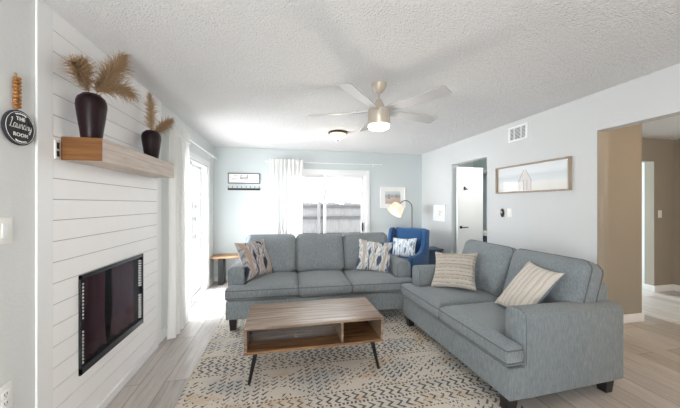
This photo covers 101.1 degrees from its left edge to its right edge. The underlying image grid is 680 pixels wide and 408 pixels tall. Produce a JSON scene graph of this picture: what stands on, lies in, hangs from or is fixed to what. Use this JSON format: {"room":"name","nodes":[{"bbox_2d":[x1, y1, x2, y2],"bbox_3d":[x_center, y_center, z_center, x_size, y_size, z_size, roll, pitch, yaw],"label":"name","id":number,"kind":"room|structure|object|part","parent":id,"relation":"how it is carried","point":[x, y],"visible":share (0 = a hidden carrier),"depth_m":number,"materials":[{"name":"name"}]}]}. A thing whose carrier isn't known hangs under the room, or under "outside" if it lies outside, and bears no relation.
{"room":"living room","nodes":[
{"label":"living room","id":0,"kind":"room"},
{"bbox_2d":[57,53,96,91],"bbox_3d":[-1.432,-0.713,1.538,0.182,0.197,0.189,0,0,38],"label":"stem","id":1,"kind":"object","parent":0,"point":[72,63],"visible":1,"depth_m":1.53,"materials":[{"name":"beige plant"}]},
{"bbox_2d":[0,0,213,407],"bbox_3d":[-1.585,0.180,1.341,0.161,2.440,7.870,0,0,-12],"label":"wall","id":2,"kind":"structure","parent":0,"point":[96,387],"depth_m":1.62,"materials":[{"name":"white paint"}]},
{"bbox_2d":[0,217,12,243],"bbox_3d":[-1.489,0.118,1.244,0.010,0.118,0.074,0,0,-12],"label":"light switch","id":3,"kind":"object","parent":2,"relation":"attached to","point":[6,223],"visible":1,"depth_m":1.25,"materials":[{"name":"white plastic"}]},
{"bbox_2d":[0,381,12,407],"bbox_3d":[-1.489,0.866,1.244,0.011,0.118,0.074,0,0,-12],"label":"power outlet","id":4,"kind":"object","parent":2,"relation":"attached to","point":[6,392],"visible":1,"depth_m":1.25,"materials":[{"name":"white plastic"}]},
{"bbox_2d":[1,389,8,399],"bbox_3d":[-1.487,0.846,1.244,0.003,0.030,0.032,0,0,-12],"label":"socket","id":5,"kind":"object","parent":4,"relation":"attached to","point":[4,392],"depth_m":1.24,"materials":[{"name":"white plastic"}]},
{"bbox_2d":[1,398,8,407],"bbox_3d":[-1.487,0.886,1.244,0.003,0.030,0.032,0,0,-12],"label":"socket","id":6,"kind":"object","parent":4,"relation":"attached to","point":[4,401],"depth_m":1.24,"materials":[{"name":"white plastic"}]},
{"bbox_2d":[1,73,34,145],"bbox_3d":[-1.497,-0.441,1.307,0.021,0.333,0.162,0,0,-12],"label":"sign","id":7,"kind":"object","parent":2,"relation":"attached to","point":[17,126],"visible":1,"depth_m":1.29,"materials":[{"name":"black wood"}]},
{"bbox_2d":[35,0,52,407],"bbox_3d":[-1.530,0.180,1.449,0.011,2.439,0.100,0,0,-12],"label":"trim","id":8,"kind":"structure","parent":2,"relation":"attached to","point":[43,12],"depth_m":1.44,"materials":[{"name":"white paint"}]},
{"bbox_2d":[54,140,60,159],"bbox_3d":[-1.536,-0.293,1.523,0.010,0.100,0.040,0,0,-12],"label":"cable plate","id":9,"kind":"object","parent":2,"relation":"attached to","point":[57,145],"visible":1,"depth_m":1.52,"materials":[{"name":"white plastic"}]},
{"bbox_2d":[53,32,156,404],"bbox_3d":[-1.671,0.180,2.119,0.008,2.440,1.451,0,0,-12],"label":"trim","id":10,"kind":"structure","parent":2,"relation":"attached to","point":[56,32],"depth_m":1.83,"materials":[{"name":"white wood"}]},
{"bbox_2d":[78,253,142,375],"bbox_3d":[-1.863,0.736,2.025,0.452,0.606,0.780,0,0,-12],"label":"fireplace","id":11,"kind":"object","parent":2,"relation":"attached to","point":[110,297],"visible":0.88,"depth_m":2.06,"materials":[{"name":"black metal"}]},
{"bbox_2d":[82,271,106,360],"bbox_3d":[-1.659,0.731,1.868,0.055,0.518,0.300,0,0,-12],"label":"glass panel","id":12,"kind":"object","parent":11,"relation":"hanging from","point":[93,323],"depth_m":1.88,"materials":[{"name":"glass"}]},
{"bbox_2d":[110,260,133,335],"bbox_3d":[-1.738,0.731,2.250,0.055,0.518,0.300,0,0,-12],"label":"glass panel","id":13,"kind":"object","parent":11,"relation":"hanging from","point":[122,276],"depth_m":2.22,"materials":[{"name":"glass"}]},
{"bbox_2d":[61,136,173,177],"bbox_3d":[-1.557,-0.309,2.099,0.198,0.131,1.080,0,0,-12],"label":"mantel shelf","id":14,"kind":"object","parent":2,"relation":"attached to","point":[96,152],"visible":1,"depth_m":1.73,"materials":[{"name":"brown wood"}]},
{"bbox_3d":[-1.449,-0.309,1.573,0.197,0.130,0.006,0,0,-12],"label":"panel","id":15,"kind":"part","parent":14,"relation":"part of","materials":[{"name":"brown wood"}]},
{"bbox_2d":[75,92,107,137],"bbox_3d":[-1.466,-0.510,1.652,0.146,0.270,0.146,0,0,-12],"label":"vase","id":16,"kind":"object","parent":14,"relation":"on","point":[91,109],"visible":0.86,"depth_m":1.60,"materials":[{"name":"ceramic"}]},
{"bbox_2d":[64,51,98,82],"bbox_3d":[-1.458,-0.735,1.590,0.166,0.241,0.165,0,0,15],"label":"stem","id":17,"kind":"object","parent":16,"relation":"in","point":[85,60],"visible":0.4,"depth_m":1.59,"materials":[{"name":"beige plant"}]},
{"bbox_2d":[91,50,135,93],"bbox_3d":[-1.443,-0.821,1.778,0.229,0.413,0.285,0,0,-12],"label":"stem","id":18,"kind":"object","parent":16,"relation":"in","point":[114,68],"visible":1,"depth_m":1.75,"materials":[{"name":"beige plant"}]},
{"bbox_2d":[99,76,141,104],"bbox_3d":[-1.414,-0.733,1.817,0.214,0.238,0.287,0,0,-12],"label":"stem","id":19,"kind":"object","parent":16,"relation":"in","point":[124,91],"visible":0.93,"depth_m":1.81,"materials":[{"name":"beige plant"}]},
{"bbox_2d":[141,130,161,158],"bbox_3d":[-1.623,-0.502,2.411,0.146,0.254,0.146,0,0,-12],"label":"vase","id":20,"kind":"object","parent":14,"relation":"on","point":[151,139],"visible":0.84,"depth_m":2.36,"materials":[{"name":"ceramic"}]},
{"bbox_2d":[141,92,162,129],"bbox_3d":[-1.620,-0.787,2.400,0.171,0.379,0.175,0,0,-12],"label":"stem","id":21,"kind":"object","parent":20,"relation":"in","point":[150,124],"visible":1,"depth_m":2.39,"materials":[{"name":"beige plant"}]},
{"bbox_2d":[154,115,174,134],"bbox_3d":[-1.594,-0.714,2.555,0.192,0.236,0.255,0,0,-12],"label":"stem","id":22,"kind":"object","parent":20,"relation":"in","point":[162,126],"visible":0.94,"depth_m":2.52,"materials":[{"name":"beige plant"}]},
{"bbox_2d":[96,341,158,407],"bbox_3d":[-1.659,1.370,2.125,0.014,0.060,1.276,0,0,-12],"label":"baseboard","id":23,"kind":"structure","parent":2,"relation":"attached to","point":[122,383],"depth_m":2.19,"materials":[{"name":"white paint"}]},
{"bbox_2d":[157,99,160,343],"bbox_3d":[-1.809,0.180,2.794,0.011,2.439,0.095,0,0,-12],"label":"trim","id":24,"kind":"structure","parent":2,"relation":"attached to","point":[158,100],"depth_m":2.80,"materials":[{"name":"white paint"}]},
{"bbox_2d":[161,326,166,341],"bbox_3d":[-1.850,1.350,3.002,0.016,0.100,0.320,0,0,-12],"label":"baseboard","id":25,"kind":"structure","parent":2,"relation":"attached to","point":[164,331],"depth_m":2.89,"materials":[{"name":"white paint"}]},
{"bbox_2d":[169,129,216,158],"bbox_3d":[-1.982,-0.790,3.889,0.114,0.060,1.976,0,0,-12],"label":"curtain rod","id":26,"kind":"object","parent":2,"relation":"attached to","point":[170,129],"visible":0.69,"depth_m":3.95,"materials":[{"name":"white paint"}]},
{"bbox_2d":[167,123,190,339],"bbox_3d":[-1.768,0.273,3.125,0.112,2.230,0.547,0,0,-12],"label":"curtain","id":27,"kind":"object","parent":26,"relation":"hanging from","point":[178,314],"visible":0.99,"depth_m":3.00,"materials":[{"name":"white fabric"}]},
{"bbox_3d":[-1.942,-0.790,3.897,0.019,0.019,1.920,0,0,-12],"label":"rod","id":28,"kind":"part","parent":26,"relation":"part of","materials":[{"name":"white paint"}]},
{"bbox_2d":[189,151,209,307],"bbox_3d":[-2.118,0.357,3.927,0.168,2.125,1.600,0,0,-12],"label":"door","id":29,"kind":"structure","parent":2,"relation":"in","point":[195,161],"depth_m":4.58,"materials":[{"name":"white paint"}]},
{"bbox_3d":[-2.035,0.390,3.607,0.040,1.979,0.730,0,0,-12],"label":"panel","id":30,"kind":"part","parent":29,"relation":"part of","materials":[{"name":"white paint"}]},
{"bbox_3d":[-2.233,0.390,4.245,0.040,1.979,0.720,0,0,-12],"label":"panel","id":31,"kind":"part","parent":29,"relation":"part of","materials":[{"name":"white paint"}]},
{"bbox_3d":[-2.262,0.355,4.569,0.035,0.190,0.035,0,0,-12],"label":"handle","id":32,"kind":"part","parent":29,"relation":"part of","materials":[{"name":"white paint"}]},
{"bbox_2d":[214,147,472,275],"bbox_3d":[0.300,0.180,5.674,5.311,2.440,0.150,0,0,-12],"label":"wall","id":33,"kind":"structure","parent":0,"point":[238,214],"depth_m":5.26,"materials":[{"name":"paint"}]},
{"bbox_2d":[214,275,227,281],"bbox_3d":[-1.681,1.350,5.179,1.231,0.100,0.016,0,0,-12],"label":"baseboard","id":34,"kind":"structure","parent":33,"relation":"attached to","point":[215,277],"depth_m":5.06,"materials":[{"name":"white paint"}]},
{"bbox_2d":[228,173,259,183],"bbox_3d":[-1.766,-0.472,5.158,0.565,0.195,0.020,0,0,-12],"label":"wall sign","id":35,"kind":"object","parent":33,"relation":"attached to","point":[233,178],"visible":1,"depth_m":5.16,"materials":[{"name":"white wood"}]},
{"bbox_2d":[228,186,259,189],"bbox_3d":[-1.762,-0.290,5.138,0.570,0.073,0.063,0,0,-12],"label":"hook rail","id":36,"kind":"object","parent":33,"relation":"attached to","point":[232,188],"visible":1,"depth_m":5.14,"materials":[{"name":"black metal"}]},
{"bbox_3d":[-1.766,-0.272,5.160,0.570,0.036,0.018,0,0,-12],"label":"rail","id":37,"kind":"part","parent":36,"relation":"part of","materials":[{"name":"black metal"}]},
{"bbox_2d":[265,161,381,166],"bbox_3d":[-0.275,-0.785,5.418,2.276,0.060,0.114,0,0,-12],"label":"curtain rod","id":38,"kind":"object","parent":33,"relation":"attached to","point":[265,161],"visible":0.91,"depth_m":5.40,"materials":[{"name":"white paint"}]},
{"bbox_2d":[269,159,302,237],"bbox_3d":[-0.995,0.278,5.219,0.628,2.220,0.114,0,0,-12],"label":"curtain","id":39,"kind":"object","parent":38,"relation":"hanging from","point":[286,179],"visible":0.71,"depth_m":5.22,"materials":[{"name":"white fabric"}]},
{"bbox_3d":[-0.266,-0.785,5.378,2.220,0.019,0.019,0,0,-12],"label":"rod","id":40,"kind":"part","parent":38,"relation":"part of","materials":[{"name":"white paint"}]},
{"bbox_2d":[303,169,369,232],"bbox_3d":[-0.254,0.372,5.550,1.705,2.095,0.168,0,0,-12],"label":"door","id":41,"kind":"structure","parent":33,"relation":"in","point":[364,175],"depth_m":5.60,"materials":[{"name":"white paint"}]},
{"bbox_3d":[-0.635,0.405,5.521,0.735,1.949,0.040,0,0,-12],"label":"panel","id":42,"kind":"part","parent":41,"relation":"part of","materials":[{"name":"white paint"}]},
{"bbox_3d":[0.078,0.405,5.602,0.825,1.949,0.040,0,0,-12],"label":"panel","id":43,"kind":"part","parent":41,"relation":"part of","materials":[{"name":"glass"}]},
{"bbox_2d":[380,187,404,207],"bbox_3d":[1.085,-0.133,5.746,0.545,0.430,0.025,0,0,-12],"label":"framed print","id":44,"kind":"object","parent":33,"relation":"attached to","point":[388,195],"visible":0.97,"depth_m":5.74,"materials":[{"name":"white paper"}]},
{"bbox_2d":[42,0,679,154],"bbox_3d":[2.817,-1.090,3.213,9.580,0.100,10.050,0,0,-12],"label":"ceiling","id":45,"kind":"structure","parent":0,"point":[239,73],"depth_m":1.96,"materials":[{"name":"white paint"}]},
{"bbox_2d":[328,130,346,140],"bbox_3d":[-0.032,-0.973,4.048,0.276,0.134,0.276,0,0,-12],"label":"ceiling light","id":46,"kind":"object","parent":45,"relation":"attached to","point":[337,135],"visible":1,"depth_m":3.96,"materials":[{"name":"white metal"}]},
{"bbox_3d":[-0.032,-0.968,4.048,0.236,0.084,0.236,0,0,-12],"label":"lamp shade","id":47,"kind":"part","parent":46,"relation":"part of","materials":[{"name":"white glass"}]},
{"bbox_2d":[308,81,451,130],"bbox_3d":[0.342,-0.842,2.465,1.222,0.397,1.195,0,0,-12],"label":"ceiling fan","id":48,"kind":"object","parent":45,"relation":"hanging from","point":[379,115],"visible":1,"depth_m":2.34,"materials":[{"name":"white"}]},
{"bbox_3d":[-0.014,-0.804,2.499,0.545,0.034,0.118,0,0,11],"label":"blade","id":49,"kind":"part","parent":48,"relation":"part of","materials":[{"name":"white wood"}]},
{"bbox_3d":[0.161,-0.804,2.117,0.118,0.034,0.545,0,0,29],"label":"blade","id":50,"kind":"part","parent":48,"relation":"part of","materials":[{"name":"white wood"}]},
{"bbox_3d":[0.295,-0.804,2.784,0.118,0.034,0.545,0,0,-7],"label":"blade","id":51,"kind":"part","parent":48,"relation":"part of","materials":[{"name":"white wood"}]},
{"bbox_3d":[0.661,-0.804,2.578,0.545,0.034,0.118,0,0,-25],"label":"blade","id":52,"kind":"part","parent":48,"relation":"part of","materials":[{"name":"white wood"}]},
{"bbox_3d":[0.579,-0.804,2.166,0.118,0.034,0.545,0,0,-43],"label":"blade","id":53,"kind":"part","parent":48,"relation":"part of","materials":[{"name":"white wood"}]},
{"bbox_2d":[106,281,679,407],"bbox_3d":[2.817,1.460,3.213,9.580,0.120,10.050,0,0,-12],"label":"floor","id":54,"kind":"structure","parent":0,"point":[651,346],"depth_m":2.40,"materials":[{"name":"wood"}]},
{"bbox_2d":[210,253,238,284],"bbox_3d":[-1.770,1.150,4.995,0.940,0.500,0.300,0,0,-12],"label":"bench","id":55,"kind":"object","parent":54,"relation":"on","point":[221,258],"visible":0.48,"depth_m":4.83,"materials":[{"name":"brown wood"}]},
{"bbox_3d":[-2.082,1.169,4.935,0.085,0.462,0.230,0,0,-12],"label":"leg","id":56,"kind":"part","parent":55,"relation":"part of","materials":[{"name":"black metal"}]},
{"bbox_2d":[224,232,411,330],"bbox_3d":[-0.241,0.906,3.656,2.204,0.988,0.951,0,0,-10],"label":"sofa","id":57,"kind":"object","parent":54,"relation":"on","point":[306,267],"visible":0.75,"depth_m":3.39,"materials":[{"name":"grey fabric"}]},
{"bbox_3d":[-1.247,0.990,3.561,0.175,0.550,0.800,0,0,-10],"label":"arm","id":58,"kind":"part","parent":57,"relation":"part of","materials":[{"name":"grey fabric"}]},
{"bbox_2d":[234,239,274,281],"bbox_3d":[-1.046,0.676,3.460,0.242,0.435,0.481,0,0,31],"label":"throw pillow","id":59,"kind":"object","parent":57,"relation":"on","point":[254,257],"visible":1,"depth_m":3.37,"materials":[{"name":"multicoloured fabric"}]},
{"bbox_2d":[224,271,298,300],"bbox_3d":[-0.912,0.985,3.419,0.801,0.210,0.710,0,0,-10],"label":"seat cushion","id":60,"kind":"object","parent":57,"relation":"on","point":[279,285],"depth_m":3.12,"materials":[{"name":"grey fabric"}]},
{"bbox_2d":[246,235,295,271],"bbox_3d":[-0.932,0.679,3.789,0.671,0.521,0.371,0,0,-10],"label":"cushion","id":61,"kind":"object","parent":57,"relation":"on","point":[281,249],"depth_m":3.71,"materials":[{"name":"grey fabric"}]},
{"bbox_2d":[296,234,343,271],"bbox_3d":[-0.280,0.679,3.901,0.673,0.523,0.364,0,0,-10],"label":"cushion","id":62,"kind":"object","parent":57,"relation":"on","point":[314,252],"depth_m":3.78,"materials":[{"name":"grey fabric"}]},
{"bbox_2d":[298,270,351,296],"bbox_3d":[-0.221,0.985,3.538,0.625,0.211,0.710,0,0,-10],"label":"seat cushion","id":63,"kind":"object","parent":57,"relation":"on","point":[311,283],"depth_m":3.24,"materials":[{"name":"grey fabric"}]},
{"bbox_2d":[343,233,387,268],"bbox_3d":[0.367,0.679,4.013,0.671,0.521,0.370,0,0,-10],"label":"cushion","id":64,"kind":"object","parent":57,"relation":"on","point":[350,240],"depth_m":3.91,"materials":[{"name":"grey fabric"}]},
{"bbox_2d":[354,239,392,272],"bbox_3d":[0.458,0.700,3.781,0.505,0.428,0.249,0,0,12],"label":"throw pillow","id":65,"kind":"object","parent":57,"relation":"on","point":[375,256],"visible":0.99,"depth_m":3.72,"materials":[{"name":"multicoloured fabric"}]},
{"bbox_2d":[342,269,411,293],"bbox_3d":[0.471,0.985,3.656,0.801,0.212,0.710,0,0,-10],"label":"seat cushion","id":66,"kind":"object","parent":57,"relation":"on","point":[361,281],"depth_m":3.35,"materials":[{"name":"grey fabric"}]},
{"bbox_3d":[0.740,0.990,3.901,0.175,0.550,0.800,0,0,-10],"label":"arm","id":67,"kind":"part","parent":57,"relation":"part of","materials":[{"name":"grey fabric"}]},
{"bbox_2d":[175,308,523,407],"bbox_3d":[-0.016,1.395,2.295,2.340,0.010,3.000,0,0,-12],"label":"rug","id":68,"kind":"object","parent":54,"relation":"on","point":[415,371],"visible":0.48,"depth_m":2.24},
{"bbox_2d":[244,297,382,384],"bbox_3d":[-0.237,1.171,2.499,1.120,0.442,0.524,0,0,-12],"label":"coffee table","id":69,"kind":"object","parent":68,"relation":"on","point":[300,325],"visible":1,"depth_m":2.39,"materials":[{"name":"brown wood"}]},
{"bbox_3d":[-0.774,1.052,2.388,0.020,0.165,0.524,0,0,-12],"label":"panel","id":70,"kind":"part","parent":69,"relation":"part of","materials":[{"name":"brown wood"}]},
{"bbox_3d":[-0.671,1.272,2.179,0.090,0.242,0.056,0,0,-12],"label":"leg","id":71,"kind":"part","parent":69,"relation":"part of","materials":[{"name":"black metal"}]},
{"bbox_3d":[-0.237,1.145,2.499,1.118,0.020,0.524,0,0,-12],"label":"panel","id":72,"kind":"part","parent":69,"relation":"part of","materials":[{"name":"brown wood"}]},
{"bbox_3d":[0.289,1.272,2.378,0.090,0.242,0.056,0,0,-12],"label":"leg","id":73,"kind":"part","parent":69,"relation":"part of","materials":[{"name":"black metal"}]},
{"bbox_3d":[0.301,1.052,2.610,0.020,0.165,0.524,0,0,-12],"label":"panel","id":74,"kind":"part","parent":69,"relation":"part of","materials":[{"name":"brown wood"}]},
{"bbox_2d":[387,200,411,216],"bbox_3d":[1.220,0.664,5.360,0.633,1.472,0.309,0,0,-12],"label":"floor lamp","id":75,"kind":"object","parent":54,"relation":"on","point":[395,208],"visible":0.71,"depth_m":5.26,"materials":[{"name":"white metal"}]},
{"bbox_3d":[1.065,0.108,5.327,0.316,0.300,0.308,0,0,-12],"label":"lamp shade","id":76,"kind":"part","parent":75,"relation":"part of","materials":[{"name":"white fabric"}]},
{"bbox_2d":[388,227,429,277],"bbox_3d":[1.076,0.914,4.811,0.730,0.976,0.793,0,0,40],"label":"armchair","id":77,"kind":"object","parent":54,"relation":"on","point":[421,257],"visible":0.47,"depth_m":4.82,"materials":[{"name":"blue fabric"}]},
{"bbox_3d":[0.795,0.833,4.983,0.080,0.795,0.692,0,0,40],"label":"arm","id":78,"kind":"part","parent":77,"relation":"part of","materials":[{"name":"blue fabric"}]},
{"bbox_2d":[392,238,416,256],"bbox_3d":[1.106,0.755,4.847,0.484,0.358,0.165,0,0,41],"label":"throw pillow","id":79,"kind":"object","parent":77,"relation":"on","point":[401,247],"visible":0.91,"depth_m":4.79,"materials":[{"name":"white fabric"}]},
{"bbox_3d":[1.247,0.758,5.013,0.588,0.658,0.264,0,0,40],"label":"backrest","id":80,"kind":"part","parent":77,"relation":"part of","materials":[{"name":"blue fabric"}]},
{"bbox_3d":[1.291,0.833,4.563,0.080,0.795,0.692,0,0,40],"label":"arm","id":81,"kind":"part","parent":77,"relation":"part of","materials":[{"name":"blue fabric"}]},
{"bbox_2d":[429,246,442,264],"bbox_3d":[1.675,1.105,5.177,0.319,0.590,0.340,0,0,-12],"label":"side table","id":82,"kind":"object","parent":54,"relation":"on","point":[432,258],"visible":0.11,"depth_m":5.03,"materials":[{"name":"blue wood"}]},
{"bbox_2d":[483,230,486,241],"bbox_3d":[2.762,0.970,5.576,0.508,0.860,0.940,0,0,-12],"label":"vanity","id":83,"kind":"object","parent":54,"relation":"on","point":[484,231],"visible":0.04,"depth_m":5.11,"materials":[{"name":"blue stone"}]},
{"bbox_2d":[401,239,622,407],"bbox_3d":[1.394,0.911,2.659,1.051,0.978,1.524,0,0,-14],"label":"sofa","id":84,"kind":"object","parent":54,"relation":"on","point":[572,339],"visible":0.78,"depth_m":2.04,"materials":[{"name":"grey fabric"}]},
{"bbox_3d":[1.303,0.998,3.330,0.900,0.575,0.165,0,0,-14],"label":"arm","id":85,"kind":"part","parent":84,"relation":"part of","materials":[{"name":"grey fabric"}]},
{"bbox_2d":[401,283,497,320],"bbox_3d":[1.185,0.994,2.996,0.810,0.211,0.768,0,0,-14],"label":"seat cushion","id":86,"kind":"object","parent":84,"relation":"on","point":[428,301],"depth_m":2.79,"materials":[{"name":"grey fabric"}]},
{"bbox_2d":[430,252,477,290],"bbox_3d":[1.239,0.715,3.039,0.478,0.375,0.290,0,0,33],"label":"throw pillow","id":87,"kind":"object","parent":84,"relation":"on","point":[451,270],"visible":1,"depth_m":2.98,"materials":[{"name":"beige fabric"}]},
{"bbox_2d":[439,301,523,366],"bbox_3d":[1.369,0.995,2.263,0.810,0.210,0.768,0,0,-14],"label":"seat cushion","id":88,"kind":"object","parent":84,"relation":"on","point":[480,326],"depth_m":2.12,"materials":[{"name":"grey fabric"}]},
{"bbox_2d":[462,240,516,295],"bbox_3d":[1.601,0.689,3.064,0.361,0.524,0.703,0,0,-14],"label":"cushion","id":89,"kind":"object","parent":84,"relation":"on","point":[493,261],"depth_m":2.85,"materials":[{"name":"grey fabric"}]},
{"bbox_2d":[494,260,565,307],"bbox_3d":[1.536,0.700,2.299,0.314,0.417,0.396,0,0,-5],"label":"throw pillow","id":90,"kind":"object","parent":84,"relation":"on","point":[533,283],"visible":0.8,"depth_m":2.24,"materials":[{"name":"beige fabric"}]},
{"bbox_2d":[502,249,601,302],"bbox_3d":[1.771,0.689,2.398,0.355,0.519,0.700,0,0,-14],"label":"cushion","id":91,"kind":"object","parent":84,"relation":"on","point":[582,280],"depth_m":2.16,"materials":[{"name":"grey fabric"}]},
{"bbox_3d":[1.631,0.998,2.025,0.900,0.575,0.165,0,0,-14],"label":"arm","id":92,"kind":"part","parent":84,"relation":"part of","materials":[{"name":"grey fabric"}]},
{"bbox_3d":[1.824,0.848,2.767,0.156,0.495,1.330,0,0,-14],"label":"frame","id":93,"kind":"part","parent":84,"relation":"part of","materials":[{"name":"grey fabric"}]},
{"bbox_2d":[473,159,486,229],"bbox_3d":[3.047,0.180,5.799,0.120,2.440,4.780,0,0,-12],"label":"wall","id":94,"kind":"structure","parent":0,"point":[482,163],"depth_m":5.79,"materials":[{"name":"paint"}]},
{"bbox_2d":[422,63,679,263],"bbox_3d":[2.562,0.180,2.124,0.120,2.440,7.720,0,0,-12],"label":"wall","id":95,"kind":"structure","parent":0,"point":[564,223],"depth_m":3.02,"materials":[{"name":"paint"}]},
{"bbox_2d":[433,205,445,221],"bbox_3d":[1.850,0.170,5.210,0.022,0.300,0.400,0,0,-12],"label":"framed print","id":96,"kind":"object","parent":95,"relation":"attached to","point":[439,211],"visible":1,"depth_m":5.21,"materials":[{"name":"white paper"}]},
{"bbox_2d":[451,165,456,253],"bbox_3d":[1.992,0.360,4.878,0.110,2.080,0.014,0,0,-12],"label":"doorway","id":97,"kind":"structure","parent":95,"relation":"in","point":[453,167],"depth_m":4.87,"materials":[{"name":"paint"}]},
{"bbox_2d":[456,167,482,253],"bbox_3d":[2.284,0.376,4.878,0.554,2.032,0.095,0,0,-19],"label":"door","id":98,"kind":"structure","parent":95,"relation":"in","point":[469,180],"depth_m":4.87,"materials":[{"name":"white paint"}]},
{"bbox_2d":[507,208,511,217],"bbox_3d":[2.186,0.117,3.619,0.010,0.118,0.078,0,0,-12],"label":"light switch","id":99,"kind":"object","parent":95,"relation":"attached to","point":[509,211],"visible":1,"depth_m":3.61,"materials":[{"name":"white plastic"}]},
{"bbox_2d":[508,122,527,142],"bbox_3d":[2.213,-0.883,3.490,0.010,0.190,0.290,0,0,-12],"label":"air vent","id":100,"kind":"object","parent":95,"relation":"in","point":[519,132],"visible":1,"depth_m":3.48,"materials":[{"name":"white metal"}]},
{"bbox_2d":[495,156,571,193],"bbox_3d":[2.232,-0.312,3.322,0.040,0.345,1.000,0,0,-12],"label":"framed print","id":101,"kind":"object","parent":95,"relation":"attached to","point":[555,174],"visible":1,"depth_m":3.23,"materials":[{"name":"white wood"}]},
{"bbox_2d":[597,130,608,299],"bbox_3d":[2.460,0.307,2.620,0.126,1.985,0.008,0,0,-12],"label":"door frame","id":102,"kind":"structure","parent":95,"relation":"attached to","point":[602,136],"depth_m":2.62,"materials":[{"name":"paint"}]},
{"bbox_2d":[609,124,641,314],"bbox_3d":[3.006,0.180,3.288,1.220,2.440,0.120,0,0,-12],"label":"wall","id":103,"kind":"structure","parent":0,"point":[625,144],"depth_m":3.30,"materials":[{"name":"paint"}]},
{"bbox_2d":[623,313,642,323],"bbox_3d":[3.019,1.350,3.221,1.220,0.100,0.016,0,0,-12],"label":"baseboard","id":104,"kind":"structure","parent":103,"relation":"attached to","point":[636,317],"depth_m":3.30,"materials":[{"name":"white paint"}]},
{"bbox_2d":[642,162,644,283],"bbox_3d":[4.645,0.180,6.538,0.150,2.440,3.980,0,0,-12],"label":"wall","id":105,"kind":"structure","parent":0,"point":[643,163],"depth_m":4.59,"materials":[{"name":"paint"}]},
{"bbox_2d":[642,283,653,291],"bbox_3d":[4.581,1.350,6.438,0.016,0.100,4.050,0,0,-12],"label":"baseboard","id":106,"kind":"structure","parent":105,"relation":"attached to","point":[647,287],"depth_m":4.52,"materials":[{"name":"white paint"}]},
{"bbox_2d":[642,138,673,285],"bbox_3d":[4.459,0.180,4.406,2.080,2.440,0.120,0,0,-12],"label":"wall","id":107,"kind":"structure","parent":0,"point":[657,154],"depth_m":4.50,"materials":[{"name":"paint"}]},
{"bbox_2d":[658,210,661,217],"bbox_3d":[5.119,0.160,4.476,0.074,0.118,0.010,0,0,-12],"label":"light switch","id":108,"kind":"object","parent":107,"relation":"attached to","point":[659,211],"visible":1,"depth_m":4.47,"materials":[{"name":"white plastic"}]},
{"bbox_2d":[654,284,674,291],"bbox_3d":[5.199,1.350,4.490,0.436,0.100,0.016,0,0,-12],"label":"baseboard","id":109,"kind":"structure","parent":107,"relation":"attached to","point":[660,288],"depth_m":4.48,"materials":[{"name":"white paint"}]},
{"bbox_2d":[674,139,679,284],"bbox_3d":[6.043,0.180,1.788,0.120,2.440,5.650,0,0,-12],"label":"wall","id":110,"kind":"structure","parent":0,"point":[677,141],"depth_m":4.50,"materials":[{"name":"paint"}]},
{"bbox_2d":[674,285,679,291],"bbox_3d":[5.978,1.350,1.766,0.016,0.100,5.633,0,0,-12],"label":"baseboard","id":111,"kind":"structure","parent":110,"relation":"attached to","point":[676,287],"depth_m":4.49,"materials":[{"name":"white paint"}]},
{"label":"outside","id":112,"kind":"structure","parent":0,"visible":0},
{"bbox_2d":[193,254,196,286],"bbox_3d":[0.066,1.530,4.609,20.000,0.140,17.000,0,0,-12],"label":"ground","id":113,"kind":"structure","parent":112,"point":[194,255],"depth_m":6.24,"materials":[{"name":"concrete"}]},
{"bbox_2d":[193,201,360,253],"bbox_3d":[-0.749,0.681,8.876,10.133,1.558,0.157,0,0,-12],"label":"fence","id":114,"kind":"object","parent":113,"relation":"on","point":[342,219],"visible":0.14,"depth_m":9.01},
{"bbox_3d":[-0.821,0.077,8.894,10.000,0.085,0.036,0,0,-12],"label":"rail","id":115,"kind":"part","parent":114,"relation":"part of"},
{"bbox_3d":[-0.821,0.438,8.894,10.000,0.085,0.036,0,0,-12],"label":"rail","id":116,"kind":"part","parent":114,"relation":"part of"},
{"bbox_3d":[-0.821,0.968,8.894,10.000,0.085,0.036,0,0,-12],"label":"rail","id":117,"kind":"part","parent":114,"relation":"part of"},
{"bbox_3d":[-0.666,0.690,8.859,0.090,1.540,0.090,0,0,-12],"label":"post","id":118,"kind":"part","parent":114,"relation":"part of","materials":[{"name":"white wood"}]}
]}

